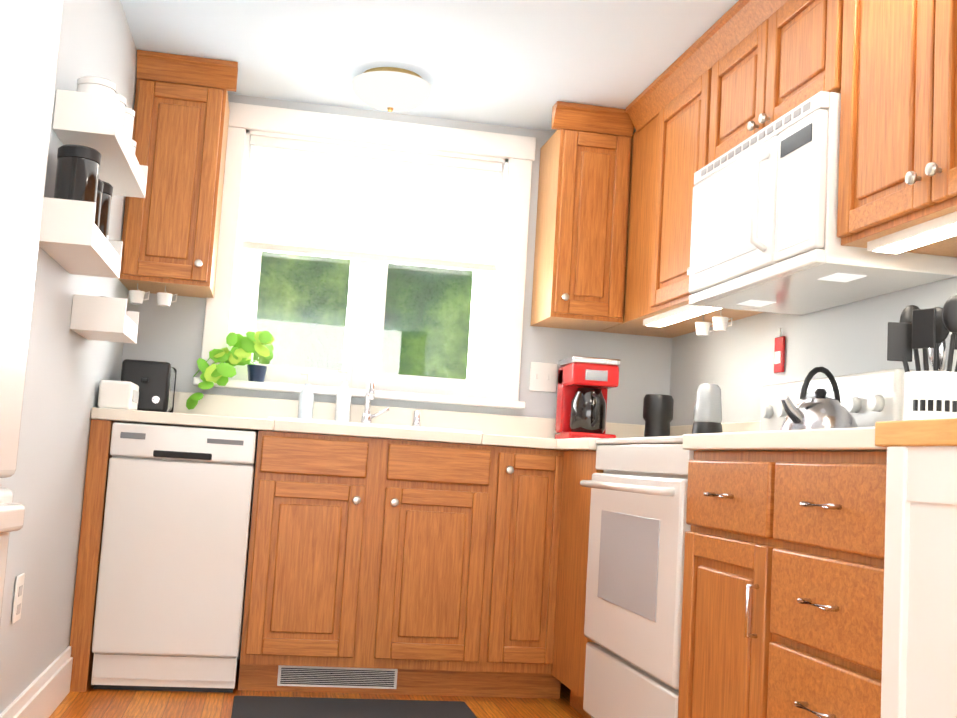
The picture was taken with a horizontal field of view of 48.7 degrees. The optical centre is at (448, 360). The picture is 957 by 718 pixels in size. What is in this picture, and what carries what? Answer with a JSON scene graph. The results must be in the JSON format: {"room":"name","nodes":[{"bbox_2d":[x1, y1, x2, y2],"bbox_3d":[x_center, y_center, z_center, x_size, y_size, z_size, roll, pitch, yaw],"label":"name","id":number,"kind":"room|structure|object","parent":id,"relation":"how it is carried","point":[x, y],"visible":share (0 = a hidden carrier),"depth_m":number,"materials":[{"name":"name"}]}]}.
{"room":"kitchen","nodes":[
{"label":"kitchen","id":0,"kind":"room"},
{"bbox_2d":[0,0,136,713],"bbox_3d":[-1.459,-0.137,2.755,0.830,2.240,3.050,5,-5,-9],"label":"wall","id":1,"kind":"structure","parent":0,"point":[68,369],"depth_m":2.94,"materials":[{"name":"grey paint"}]},
{"bbox_2d":[11,573,24,623],"bbox_3d":[-1.067,0.588,2.622,0.008,0.115,0.075,5,-5,-9],"label":"outlet","id":2,"kind":"object","parent":1,"relation":"attached to","point":[18,597],"visible":0.96,"depth_m":2.61,"materials":[{"name":"white paint"}]},
{"bbox_2d":[0,646,72,717],"bbox_3d":[-1.132,0.949,2.863,0.018,0.145,1.130,5,-5,-9],"label":"baseboard","id":3,"kind":"structure","parent":1,"relation":"attached to","point":[44,693],"depth_m":2.97,"materials":[{"name":"white wood"}]},
{"bbox_2d":[39,197,122,277],"bbox_3d":[-0.952,-0.311,2.745,0.133,0.105,0.490,5,-5,-9],"label":"wall shelf","id":4,"kind":"object","parent":1,"relation":"attached to","point":[73,240],"visible":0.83,"depth_m":2.52,"materials":[{"name":"white paint"}]},
{"bbox_2d":[54,144,102,227],"bbox_3d":[-0.920,-0.403,2.606,0.102,0.240,0.102,5,-6,-18],"label":"canister","id":5,"kind":"object","parent":4,"relation":"on","point":[77,173],"depth_m":2.57,"materials":[{"name":"black"}]},
{"bbox_2d":[99,181,107,232],"bbox_3d":[-0.944,-0.372,2.736,0.081,0.200,0.081,5,-6,-18],"label":"canister","id":6,"kind":"object","parent":4,"relation":"on","point":[105,185],"depth_m":2.83,"materials":[{"name":"black"}]},
{"bbox_2d":[103,183,112,239],"bbox_3d":[-0.964,-0.372,2.855,0.092,0.220,0.092,5,-6,-18],"label":"canister","id":7,"kind":"object","parent":4,"relation":"on","point":[110,189],"depth_m":2.85,"materials":[{"name":"black"}]},
{"bbox_2d":[53,89,147,197],"bbox_3d":[-0.957,-0.589,2.951,0.148,0.100,0.670,5,-5,-9],"label":"wall shelf","id":8,"kind":"object","parent":1,"relation":"attached to","point":[91,120],"visible":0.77,"depth_m":2.65,"materials":[{"name":"white paint"}]},
{"bbox_2d":[77,76,119,114],"bbox_3d":[-0.913,-0.646,2.725,0.098,0.150,0.098,5,-6,-18],"label":"canister","id":9,"kind":"object","parent":8,"relation":"on","point":[99,85],"depth_m":2.69,"materials":[{"name":"white ceramic"}]},
{"bbox_2d":[118,95,129,137],"bbox_3d":[-0.941,-0.642,2.892,0.102,0.170,0.102,5,-6,-18],"label":"canister","id":10,"kind":"object","parent":8,"relation":"on","point":[124,111],"depth_m":2.90,"materials":[{"name":"white ceramic"}]},
{"bbox_2d":[128,108,135,152],"bbox_3d":[-0.969,-0.638,3.060,0.102,0.190,0.102,5,-6,-18],"label":"canister","id":11,"kind":"object","parent":8,"relation":"on","point":[132,113],"depth_m":3.06,"materials":[{"name":"white ceramic"}]},
{"bbox_2d":[70,294,138,343],"bbox_3d":[-1.034,-0.123,3.194,0.148,0.100,0.310,5,-5,-9],"label":"wall shelf","id":12,"kind":"object","parent":1,"relation":"attached to","point":[99,318],"visible":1,"depth_m":3.05,"materials":[{"name":"white paint"}]},
{"bbox_2d":[118,50,237,297],"bbox_3d":[-1.017,-0.690,4.031,0.361,0.837,0.377,5,-5,-9],"label":"upper cabinet","id":13,"kind":"object","parent":1,"relation":"attached to","point":[171,229],"visible":0.88,"depth_m":3.89,"materials":[{"name":"brown wood"}]},
{"bbox_2d":[129,283,149,303],"bbox_3d":[-1.151,-0.250,3.910,0.066,0.075,0.060,1,-6,29],"label":"cup","id":14,"kind":"object","parent":13,"relation":"hanging from","point":[138,295],"depth_m":3.89,"materials":[{"name":"white ceramic"}]},
{"bbox_2d":[157,286,176,306],"bbox_3d":[-1.052,-0.242,3.927,0.066,0.075,0.060,1,-6,29],"label":"cup","id":15,"kind":"object","parent":13,"relation":"hanging from","point":[163,299],"depth_m":3.91,"materials":[{"name":"white ceramic"}]},
{"bbox_2d":[49,660,584,717],"bbox_3d":[-0.667,0.854,0.263,4.830,0.100,8.050,5,-5,-9],"label":"floor","id":16,"kind":"structure","parent":0,"point":[90,702],"depth_m":3.45,"materials":[{"name":"brown wood"}]},
{"bbox_2d":[0,0,63,622],"bbox_3d":[-1.223,0.000,1.797,0.855,1.817,0.835,4,-5,-1],"label":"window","id":17,"kind":"structure","parent":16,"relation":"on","point":[30,30],"depth_m":2.13,"materials":[{"name":"white"}]},
{"bbox_2d":[91,422,256,692],"bbox_3d":[-0.958,0.680,3.781,0.470,0.875,0.610,5,-5,-9],"label":"dishwasher","id":18,"kind":"object","parent":16,"relation":"on","point":[171,583],"visible":1,"depth_m":3.49,"materials":[{"name":"white paint"}]},
{"bbox_2d":[231,696,476,717],"bbox_3d":[-0.282,1.109,3.281,0.770,0.010,0.490,5,-5,-9],"label":"kitchen mat","id":19,"kind":"object","parent":16,"relation":"on","point":[271,707],"visible":0.98,"depth_m":3.38,"materials":[{"name":"grey fabric"}]},
{"bbox_2d":[430,443,563,698],"bbox_3d":[0.203,0.771,3.991,0.375,0.880,0.604,5,-5,-9],"label":"base cabinet","id":20,"kind":"object","parent":16,"relation":"on","point":[496,565],"depth_m":3.69,"materials":[{"name":"brown wood"}]},
{"bbox_2d":[91,372,546,449],"bbox_3d":[-0.125,0.253,3.966,2.244,0.423,0.652,5,-5,-9],"label":"countertop","id":21,"kind":"structure","parent":20,"relation":"on","point":[244,413],"depth_m":4.12,"materials":[{"name":"white laminate"}]},
{"bbox_2d":[97,380,138,409],"bbox_3d":[-1.137,0.121,3.649,0.112,0.095,0.200,5,-5,-9],"label":"bread box","id":22,"kind":"object","parent":21,"relation":"on","point":[112,394],"visible":0.9,"depth_m":3.55,"materials":[{"name":"white paint"}]},
{"bbox_2d":[121,359,176,412],"bbox_3d":[-1.120,0.102,3.939,0.174,0.190,0.280,5,-5,-9],"label":"toaster","id":23,"kind":"object","parent":21,"relation":"on","point":[155,381],"visible":0.69,"depth_m":3.83,"materials":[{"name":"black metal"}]},
{"bbox_2d":[298,372,313,418],"bbox_3d":[-0.555,0.142,4.130,0.057,0.195,0.057,9,-7,-42],"label":"soap bottle","id":24,"kind":"object","parent":21,"relation":"on","point":[306,404],"depth_m":4.11,"materials":[{"name":"white plastic"}]},
{"bbox_2d":[335,370,350,421],"bbox_3d":[-0.412,0.143,4.154,0.057,0.215,0.057,9,-7,-42],"label":"soap bottle","id":25,"kind":"object","parent":21,"relation":"on","point":[343,399],"depth_m":4.13,"materials":[{"name":"white plastic"}]},
{"bbox_2d":[552,451,603,717],"bbox_3d":[0.719,0.764,3.570,0.620,0.880,0.388,5,-5,-9],"label":"base cabinet","id":26,"kind":"object","parent":16,"relation":"on","point":[569,648],"depth_m":3.53,"materials":[{"name":"brown wood"}]},
{"bbox_2d":[547,418,670,450],"bbox_3d":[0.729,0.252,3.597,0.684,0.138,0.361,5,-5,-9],"label":"countertop","id":27,"kind":"structure","parent":26,"relation":"on","point":[621,430],"depth_m":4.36,"materials":[{"name":"white laminate"}]},
{"bbox_2d":[555,356,620,438],"bbox_3d":[0.555,0.161,4.203,0.194,0.335,0.263,5,-5,-9],"label":"coffee maker","id":28,"kind":"object","parent":27,"relation":"on","point":[585,384],"visible":0.98,"depth_m":4.14,"materials":[{"name":"red plastic"}]},
{"bbox_2d":[643,394,673,436],"bbox_3d":[0.819,0.235,4.139,0.124,0.208,0.124,5,-5,-9],"label":"coffee grinder","id":29,"kind":"object","parent":27,"relation":"on","point":[658,413],"visible":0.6,"depth_m":4.10,"materials":[{"name":"black"}]},
{"bbox_2d":[678,451,747,717],"bbox_3d":[0.911,0.664,2.395,0.640,0.880,0.451,5,-5,-9],"label":"base cabinet","id":30,"kind":"object","parent":16,"relation":"on","point":[713,579],"depth_m":2.40,"materials":[{"name":"brown wood"}]},
{"bbox_2d":[671,421,886,450],"bbox_3d":[0.978,0.138,2.235,0.657,0.138,0.881,5,-5,-9],"label":"countertop","id":31,"kind":"structure","parent":30,"relation":"on","point":[736,436],"depth_m":2.14,"materials":[{"name":"beige stone"}]},
{"bbox_2d":[692,384,722,433],"bbox_3d":[0.918,0.194,3.743,0.116,0.228,0.116,5,-5,-9],"label":"blender","id":32,"kind":"object","parent":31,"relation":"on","point":[707,417],"visible":0.79,"depth_m":3.71,"materials":[{"name":"silver metal"}]},
{"bbox_2d":[580,368,915,717],"bbox_3d":[0.791,0.589,3.005,0.699,1.130,0.760,5,-5,-9],"label":"stove","id":33,"kind":"object","parent":16,"relation":"on","point":[639,527],"visible":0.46,"depth_m":2.88,"materials":[{"name":"white enamel"},{"name":"metal"},{"name":"glass"}]},
{"bbox_2d":[780,367,857,429],"bbox_3d":[0.983,0.119,2.844,0.248,0.212,0.210,5,-5,-9],"label":"kettle","id":34,"kind":"object","parent":33,"relation":"on","point":[819,410],"visible":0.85,"depth_m":2.78,"materials":[{"name":"silver metal"}]},
{"bbox_2d":[740,451,886,717],"bbox_3d":[0.981,0.630,1.989,0.640,0.880,0.507,5,-5,-9],"label":"base cabinet","id":35,"kind":"object","parent":16,"relation":"on","point":[783,595],"depth_m":1.96,"materials":[{"name":"brown wood"}]},
{"bbox_2d":[875,418,956,717],"bbox_3d":[1.052,0.565,1.497,0.683,0.926,0.518,5,-5,-9],"label":"kitchen island","id":36,"kind":"object","parent":16,"relation":"on","point":[919,659],"visible":0.98,"depth_m":1.61,"materials":[{"name":"white paint"},{"name":"wood"}]},
{"bbox_2d":[887,295,956,419],"bbox_3d":[1.108,0.024,2.420,0.189,0.339,0.172,5,-5,-9],"label":"utensil crock","id":37,"kind":"object","parent":36,"relation":"on","point":[927,394],"visible":0.85,"depth_m":2.39,"materials":[{"name":"white ceramic"}]},
{"bbox_2d":[120,94,671,659],"bbox_3d":[-0.181,0.099,4.381,2.650,2.240,0.150,5,-5,-9],"label":"wall","id":38,"kind":"structure","parent":0,"point":[172,334],"depth_m":4.40,"materials":[{"name":"grey paint"}]},
{"bbox_2d":[193,102,535,408],"bbox_3d":[-0.321,-0.419,4.370,1.330,1.150,0.210,5,-5,-9],"label":"window","id":39,"kind":"structure","parent":38,"relation":"in","point":[231,306],"depth_m":4.37,"materials":[{"name":"white"}]},
{"bbox_2d":[186,331,274,409],"bbox_3d":[-0.850,0.038,4.137,0.317,0.330,0.162,5,-5,-9],"label":"pothos plant","id":40,"kind":"object","parent":39,"relation":"on","point":[244,348],"visible":0.94,"depth_m":4.11,"materials":[{"name":"green plant"}]},
{"bbox_2d":[242,135,501,272],"bbox_3d":[-0.306,-0.646,4.386,1.050,0.465,0.040,5,-5,-9],"label":"blind","id":41,"kind":"object","parent":39,"relation":"attached to","point":[342,202],"visible":0.94,"depth_m":4.38,"materials":[{"name":"white fabric"}]},
{"bbox_2d":[529,362,557,391],"bbox_3d":[0.396,0.067,4.395,0.115,0.120,0.018,5,-5,-9],"label":"light switch","id":42,"kind":"object","parent":38,"relation":"attached to","point":[543,377],"visible":1,"depth_m":4.40,"materials":[{"name":"white paint"}]},
{"bbox_2d":[530,101,633,331],"bbox_3d":[0.527,-0.568,4.287,0.328,0.837,0.377,5,-5,-9],"label":"upper cabinet","id":43,"kind":"object","parent":38,"relation":"attached to","point":[581,225],"visible":1,"depth_m":4.15,"materials":[{"name":"brown wood"}]},
{"bbox_2d":[120,0,738,133],"bbox_3d":[-0.520,-1.471,0.484,4.830,0.100,8.050,5,-5,-9],"label":"ceiling","id":44,"kind":"structure","parent":0,"point":[527,64],"depth_m":3.66,"materials":[{"name":"white paint"}]},
{"bbox_2d":[352,67,430,111],"bbox_3d":[-0.216,-1.002,3.984,0.300,0.130,0.300,5,-5,-9],"label":"dome ceiling light","id":45,"kind":"object","parent":44,"relation":"attached to","point":[391,89],"visible":1,"depth_m":3.89,"materials":[{"name":"white glass"}]},
{"bbox_2d":[670,276,956,425],"bbox_3d":[1.659,-0.130,0.746,0.150,2.240,8.050,5,-5,-9],"label":"wall","id":46,"kind":"structure","parent":0,"point":[734,362],"depth_m":3.50,"materials":[{"name":"grey paint"}]},
{"bbox_2d":[599,326,690,337],"bbox_3d":[0.835,-0.503,4.358,0.345,0.761,0.330,5,-5,-9],"label":"upper cabinet","id":47,"kind":"object","parent":46,"relation":"attached to","point":[654,332],"depth_m":4.38,"materials":[{"name":"brown wood"}]},
{"bbox_2d":[615,36,763,331],"bbox_3d":[0.932,-0.587,3.814,0.345,0.838,0.786,5,-5,-9],"label":"upper cabinet","id":48,"kind":"object","parent":46,"relation":"attached to","point":[667,120],"depth_m":3.78,"materials":[{"name":"brown wood"}]},
{"bbox_2d":[695,315,708,335],"bbox_3d":[0.917,-0.130,3.798,0.064,0.075,0.055,1,-6,26],"label":"cup","id":49,"kind":"object","parent":48,"relation":"hanging from","point":[700,326],"depth_m":3.78,"materials":[{"name":"white ceramic"}]},
{"bbox_2d":[706,309,731,332],"bbox_3d":[0.943,-0.142,3.651,0.064,0.075,0.055,1,-6,26],"label":"cup","id":50,"kind":"object","parent":48,"relation":"hanging from","point":[718,323],"depth_m":3.64,"materials":[{"name":"white ceramic"}]},
{"bbox_2d":[699,0,830,169],"bbox_3d":[1.078,-0.847,3.053,0.345,0.447,0.800,5,-5,-9],"label":"upper cabinet","id":51,"kind":"object","parent":46,"relation":"attached to","point":[738,72],"depth_m":3.06,"materials":[{"name":"brown wood"}]},
{"bbox_2d":[689,91,956,314],"bbox_3d":[1.006,-0.408,3.004,0.433,0.432,0.790,5,-5,-9],"label":"over-the-range microwave","id":52,"kind":"object","parent":51,"relation":"attached to","point":[764,238],"visible":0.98,"depth_m":2.82,"materials":[{"name":"white"}]},
{"bbox_2d":[774,328,784,372],"bbox_3d":[1.105,-0.036,3.529,0.013,0.150,0.060,5,-5,-9],"label":"fire extinguisher","id":53,"kind":"object","parent":46,"relation":"attached to","point":[779,354],"visible":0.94,"depth_m":3.52,"materials":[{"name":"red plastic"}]},
{"bbox_2d":[831,0,956,256],"bbox_3d":[1.198,-0.717,2.269,0.345,0.838,0.760,5,-5,-9],"label":"upper cabinet","id":54,"kind":"object","parent":46,"relation":"attached to","point":[894,62],"depth_m":2.37,"materials":[{"name":"brown wood"}]},
{"label":"outside","id":55,"kind":"structure","parent":0,"visible":0},
{"bbox_2d":[253,251,472,379],"bbox_3d":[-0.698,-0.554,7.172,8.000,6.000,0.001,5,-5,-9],"label":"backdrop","id":56,"kind":"structure","parent":55,"point":[326,353],"depth_m":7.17,"materials":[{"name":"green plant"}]}
]}

